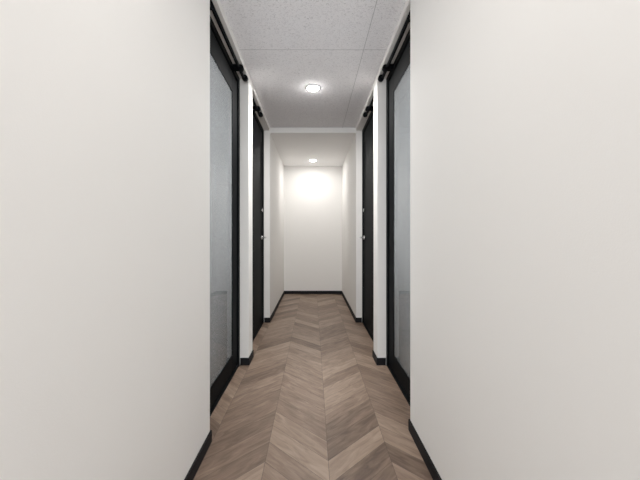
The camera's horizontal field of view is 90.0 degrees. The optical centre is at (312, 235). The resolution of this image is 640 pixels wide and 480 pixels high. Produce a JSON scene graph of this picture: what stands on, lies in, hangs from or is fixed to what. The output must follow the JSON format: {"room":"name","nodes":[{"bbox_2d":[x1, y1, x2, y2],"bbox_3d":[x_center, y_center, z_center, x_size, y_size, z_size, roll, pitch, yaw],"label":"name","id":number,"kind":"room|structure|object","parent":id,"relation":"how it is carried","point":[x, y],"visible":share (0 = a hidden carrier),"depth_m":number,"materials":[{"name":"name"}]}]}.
{"room":"office corridor","nodes":[
{"label":"office corridor","id":0,"kind":"room"},
{"bbox_2d":[0,0,283,479],"bbox_3d":[-0.670,-0.155,2.755,0.160,2.670,7.510,0,0,0],"label":"wall","id":1,"kind":"structure","parent":0,"point":[105,104],"depth_m":0.92,"materials":[{"name":"white paint"}]},
{"bbox_2d":[210,28,236,408],"bbox_3d":[-0.702,-0.116,2.380,0.040,2.540,0.990,0,0,0],"label":"leaf","id":2,"kind":"object","parent":1,"relation":"attached to","point":[216,387],"visible":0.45,"depth_m":2.72,"materials":[{"name":"black metal"}]},
{"bbox_2d":[210,53,230,386],"bbox_3d":[-0.691,-0.106,2.350,0.006,2.240,0.730,0,0,0],"label":"glass pane","id":3,"kind":"object","parent":2,"relation":"attached to","point":[220,93],"visible":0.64,"depth_m":2.40,"materials":[{"name":"glass"}]},
{"bbox_2d":[210,5,238,70],"bbox_3d":[-0.645,-1.410,2.316,0.050,0.040,0.769,0,0,0],"label":"hanger","id":4,"kind":"object","parent":1,"relation":"attached to","point":[234,67],"visible":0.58,"depth_m":2.66,"materials":[{"name":"black metal"}]},
{"bbox_2d":[210,16,239,415],"bbox_3d":[-0.708,-0.130,2.380,0.075,2.620,1.098,0,0,0],"label":"frame","id":5,"kind":"object","parent":1,"relation":"attached to","point":[212,26],"visible":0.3,"depth_m":2.88,"materials":[{"name":"black metal"}]},
{"bbox_2d":[210,0,244,78],"bbox_3d":[-0.620,-1.410,2.370,0.026,0.026,0.979,0,0,0],"label":"rail","id":6,"kind":"object","parent":1,"relation":"attached to","point":[214,11],"depth_m":2.23,"materials":[{"name":"black metal"}]},
{"bbox_2d":[239,64,243,71],"bbox_3d":[-0.608,-1.410,2.690,0.052,0.052,0.040,0,0,0],"label":"roller","id":7,"kind":"object","parent":6,"relation":"attached to","point":[241,69],"depth_m":2.67,"materials":[{"name":"black metal"}]},
{"bbox_2d":[184,292,283,479],"bbox_3d":[-0.623,1.147,2.755,0.084,0.065,7.510,0,0,0],"label":"baseboard","id":8,"kind":"structure","parent":1,"relation":"attached to","point":[195,466],"depth_m":1.75,"materials":[{"name":"black wood"}]},
{"bbox_2d":[252,95,259,114],"bbox_3d":[-0.620,-1.410,3.445,0.026,0.026,0.549,0,0,0],"label":"rail","id":9,"kind":"object","parent":1,"relation":"attached to","point":[253,100],"depth_m":3.40,"materials":[{"name":"black metal"}]},
{"bbox_2d":[252,113,261,337],"bbox_3d":[-0.702,-0.116,3.745,0.040,2.540,1.140,0,0,0],"label":"leaf","id":10,"kind":"object","parent":1,"relation":"attached to","point":[256,132],"visible":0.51,"depth_m":3.86,"materials":[{"name":"black wood"}]},
{"bbox_2d":[261,142,261,311],"bbox_3d":[-0.680,-0.116,3.745,0.004,2.240,0.940,0,0,0],"label":"bead","id":11,"kind":"object","parent":10,"relation":"attached to","point":[261,142],"visible":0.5,"depth_m":4.21,"materials":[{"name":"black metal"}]},
{"bbox_2d":[252,110,263,341],"bbox_3d":[-0.708,-0.130,3.745,0.075,2.620,1.248,0,0,0],"label":"frame","id":12,"kind":"object","parent":1,"relation":"attached to","point":[253,112],"visible":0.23,"depth_m":4.32,"materials":[{"name":"black wood"}]},
{"bbox_2d":[193,294,432,479],"bbox_3d":[0.000,1.220,1.005,6.800,0.080,11.210,0,0,0],"label":"floor","id":13,"kind":"structure","parent":0,"point":[313,401],"depth_m":2.19,"materials":[{"name":"brown wood"}]},
{"bbox_2d":[220,0,405,127],"bbox_3d":[0.000,-1.530,-0.100,6.800,0.080,9.000,0,0,0],"label":"ceiling","id":14,"kind":"structure","parent":0,"point":[340,47],"depth_m":2.58,"materials":[{"name":"tile"}]},
{"bbox_2d":[305,84,320,91],"bbox_3d":[0.000,-1.478,3.220,0.152,0.024,0.152,0,0,0],"label":"recessed light","id":15,"kind":"object","parent":14,"relation":"in","point":[312,87],"visible":1,"depth_m":3.19,"materials":[{"name":"white plastic"}]},
{"bbox_2d":[307,86,318,90],"bbox_3d":[0.000,-1.478,3.220,0.114,0.023,0.114,0,0,0],"label":"diffuser","id":16,"kind":"object","parent":15,"relation":"attached to","point":[310,88],"depth_m":3.20,"materials":[{"name":"white plastic"}]},
{"bbox_2d":[284,166,341,290],"bbox_3d":[0.000,-0.155,6.560,1.500,2.670,0.100,0,0,0],"label":"wall","id":17,"kind":"structure","parent":0,"point":[312,194],"depth_m":6.51,"materials":[{"name":"white paint"}]},
{"bbox_2d":[284,291,341,293],"bbox_3d":[0.000,1.147,6.505,1.162,0.065,0.009,0,0,0],"label":"baseboard","id":18,"kind":"structure","parent":17,"relation":"attached to","point":[285,292],"depth_m":6.50,"materials":[{"name":"black wood"}]},
{"bbox_2d":[270,128,355,165],"bbox_3d":[0.000,-1.495,5.455,1.180,0.150,2.110,0,0,0],"label":"ceiling","id":19,"kind":"structure","parent":0,"point":[295,146],"depth_m":4.97,"materials":[{"name":"white paint"}]},
{"bbox_2d":[342,0,639,479],"bbox_3d":[0.670,-0.155,2.755,0.160,2.670,7.510,0,0,0],"label":"wall","id":20,"kind":"structure","parent":0,"point":[525,114],"depth_m":0.93,"materials":[{"name":"white paint"}]},
{"bbox_2d":[362,110,373,341],"bbox_3d":[0.708,-0.130,3.745,0.075,2.620,1.248,0,0,0],"label":"frame","id":21,"kind":"object","parent":20,"relation":"attached to","point":[372,112],"visible":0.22,"depth_m":4.32,"materials":[{"name":"black wood"}]},
{"bbox_2d":[364,113,373,337],"bbox_3d":[0.702,-0.116,3.745,0.040,2.540,1.140,0,0,0],"label":"leaf","id":22,"kind":"object","parent":20,"relation":"attached to","point":[369,132],"visible":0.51,"depth_m":3.86,"materials":[{"name":"black wood"}]},
{"bbox_2d":[364,142,364,311],"bbox_3d":[0.680,-0.116,3.745,0.004,2.240,0.940,0,0,0],"label":"bead","id":23,"kind":"object","parent":22,"relation":"attached to","point":[364,142],"visible":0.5,"depth_m":4.21,"materials":[{"name":"black wood"}]},
{"bbox_2d":[366,95,373,114],"bbox_3d":[0.620,-1.410,3.445,0.026,0.026,0.549,0,0,0],"label":"rail","id":24,"kind":"object","parent":20,"relation":"attached to","point":[372,100],"depth_m":3.40,"materials":[{"name":"black metal"}]},
{"bbox_2d":[342,292,441,479],"bbox_3d":[0.623,1.147,2.755,0.084,0.065,7.510,0,0,0],"label":"baseboard","id":25,"kind":"structure","parent":20,"relation":"attached to","point":[430,466],"depth_m":1.79,"materials":[{"name":"black wood"}]},
{"bbox_2d":[381,11,409,78],"bbox_3d":[0.620,-1.410,2.425,0.026,0.026,0.869,0,0,0],"label":"rail","id":26,"kind":"object","parent":20,"relation":"attached to","point":[406,23],"depth_m":2.32,"materials":[{"name":"black metal"}]},
{"bbox_2d":[382,64,386,71],"bbox_3d":[0.608,-1.410,2.690,0.052,0.052,0.040,0,0,0],"label":"roller","id":27,"kind":"object","parent":26,"relation":"attached to","point":[384,69],"depth_m":2.67,"materials":[{"name":"black metal"}]},
{"bbox_2d":[386,29,409,405],"bbox_3d":[0.708,-0.130,2.435,0.075,2.620,0.988,0,0,0],"label":"frame","id":28,"kind":"object","parent":20,"relation":"attached to","point":[407,38],"visible":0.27,"depth_m":2.88,"materials":[{"name":"black metal"}]},
{"bbox_2d":[387,19,409,70],"bbox_3d":[0.645,-1.410,2.370,0.050,0.040,0.659,0,0,0],"label":"hanger","id":29,"kind":"object","parent":20,"relation":"attached to","point":[391,67],"visible":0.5,"depth_m":2.66,"materials":[{"name":"black metal"}]},
{"bbox_2d":[389,40,409,398],"bbox_3d":[0.702,-0.116,2.435,0.040,2.540,0.880,0,0,0],"label":"leaf","id":30,"kind":"object","parent":20,"relation":"attached to","point":[402,376],"visible":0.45,"depth_m":2.72,"materials":[{"name":"black metal"}]},
{"bbox_2d":[395,64,409,376],"bbox_3d":[0.691,-0.106,2.405,0.006,2.240,0.620,0,0,0],"label":"glass pane","id":31,"kind":"object","parent":30,"relation":"attached to","point":[402,92],"visible":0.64,"depth_m":2.45,"materials":[{"name":"glass"}]}
]}

